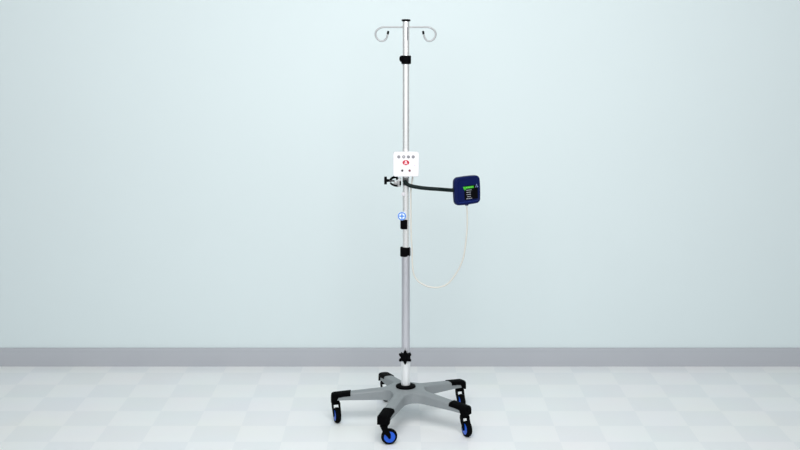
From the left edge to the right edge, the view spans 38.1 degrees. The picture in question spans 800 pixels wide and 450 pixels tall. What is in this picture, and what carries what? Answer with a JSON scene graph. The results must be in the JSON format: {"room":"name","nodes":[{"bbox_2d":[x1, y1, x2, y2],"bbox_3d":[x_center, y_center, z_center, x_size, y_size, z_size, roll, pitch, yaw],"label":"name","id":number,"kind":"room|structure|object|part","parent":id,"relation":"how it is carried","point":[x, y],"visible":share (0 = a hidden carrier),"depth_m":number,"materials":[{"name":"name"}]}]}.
{"room":"hospital room","nodes":[
{"label":"hospital room","id":0,"kind":"room"},
{"bbox_2d":[0,0,799,347],"bbox_3d":[0.000,-0.828,6.086,14.000,3.200,0.160,0,10,0],"label":"wall","id":1,"kind":"structure","parent":0,"point":[174,173],"depth_m":6.10,"materials":[{"name":"paint"}]},
{"bbox_2d":[0,348,799,365],"bbox_3d":[0.000,0.714,6.268,14.000,0.101,0.012,0,10,0],"label":"baseboard","id":2,"kind":"structure","parent":1,"relation":"attached to","point":[8,356],"depth_m":6.26,"materials":[{"name":"grey plastic"}]},
{"bbox_2d":[0,366,799,449],"bbox_3d":[0.000,1.441,2.688,14.000,0.100,7.600,0,10,0],"label":"floor","id":3,"kind":"structure","parent":0,"point":[42,407],"depth_m":5.62,"materials":[{"name":"tile"}]},
{"bbox_2d":[331,19,471,443],"bbox_3d":[0.000,0.004,5.259,0.648,1.846,0.680,0,10,0],"label":"stand","id":4,"kind":"object","parent":3,"relation":"on","point":[399,393],"visible":0.99,"depth_m":5.28,"materials":[{"name":"grey paint"}]},
{"bbox_3d":[-0.148,0.782,5.394,0.326,0.060,0.104,0,10,0],"label":"leg","id":5,"kind":"part","parent":4,"relation":"part of","materials":[{"name":"grey paint"}]},
{"bbox_3d":[-0.029,0.754,5.559,0.104,0.060,0.326,-3,10,-18],"label":"leg","id":6,"kind":"part","parent":4,"relation":"part of","materials":[{"name":"grey paint"}]},
{"bbox_3d":[-0.026,0.811,5.231,0.104,0.060,0.326,3,10,17],"label":"leg","id":7,"kind":"part","parent":4,"relation":"part of","materials":[{"name":"grey paint"}]},
{"bbox_3d":[0.024,0.608,5.330,0.057,0.066,0.024,0,10,0],"label":"star knob","id":8,"kind":"part","parent":4,"relation":"part of","materials":[{"name":"black plastic"}]},
{"bbox_2d":[393,151,418,176],"bbox_3d":[0.027,-0.271,5.171,0.115,0.110,0.039,0,10,0],"label":"control box","id":9,"kind":"object","parent":4,"relation":"attached to","point":[405,163],"visible":1,"depth_m":5.15,"materials":[{"name":"white plastic"}]},
{"bbox_2d":[384,175,479,205],"bbox_3d":[0.142,-0.155,5.180,0.432,0.134,0.089,1,10,4],"label":"patient monitor","id":10,"kind":"object","parent":4,"relation":"attached to","point":[466,189],"visible":1,"depth_m":5.16,"materials":[{"name":"blue plastic"}]},
{"bbox_3d":[-0.059,-0.200,5.203,0.024,0.036,0.036,0,10,0],"label":"clamp knob","id":11,"kind":"part","parent":10,"relation":"part of","materials":[{"name":"black plastic"}]},
{"bbox_3d":[-0.027,-0.195,5.204,0.042,0.050,0.018,0,10,0],"label":"clamp frame","id":12,"kind":"part","parent":10,"relation":"part of","materials":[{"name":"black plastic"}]},
{"bbox_3d":[0.130,-0.175,5.169,0.236,0.049,0.034,2,10,11],"label":"gooseneck arm","id":13,"kind":"part","parent":10,"relation":"part of"},
{"bbox_2d":[410,177,467,287],"bbox_3d":[0.175,0.037,5.228,0.263,0.513,0.026,1,10,6],"label":"cable","id":14,"kind":"object","parent":10,"relation":"hanging from","point":[452,278],"visible":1,"depth_m":5.24,"materials":[{"name":"plastic"}]},
{"bbox_3d":[0.169,0.800,5.295,0.326,0.060,0.104,7,12,35],"label":"leg","id":15,"kind":"part","parent":4,"relation":"part of","materials":[{"name":"grey paint"}]},
{"bbox_3d":[0.167,0.764,5.498,0.326,0.060,0.104,-7,12,-36],"label":"leg","id":16,"kind":"part","parent":4,"relation":"part of","materials":[{"name":"grey paint"}]}
]}

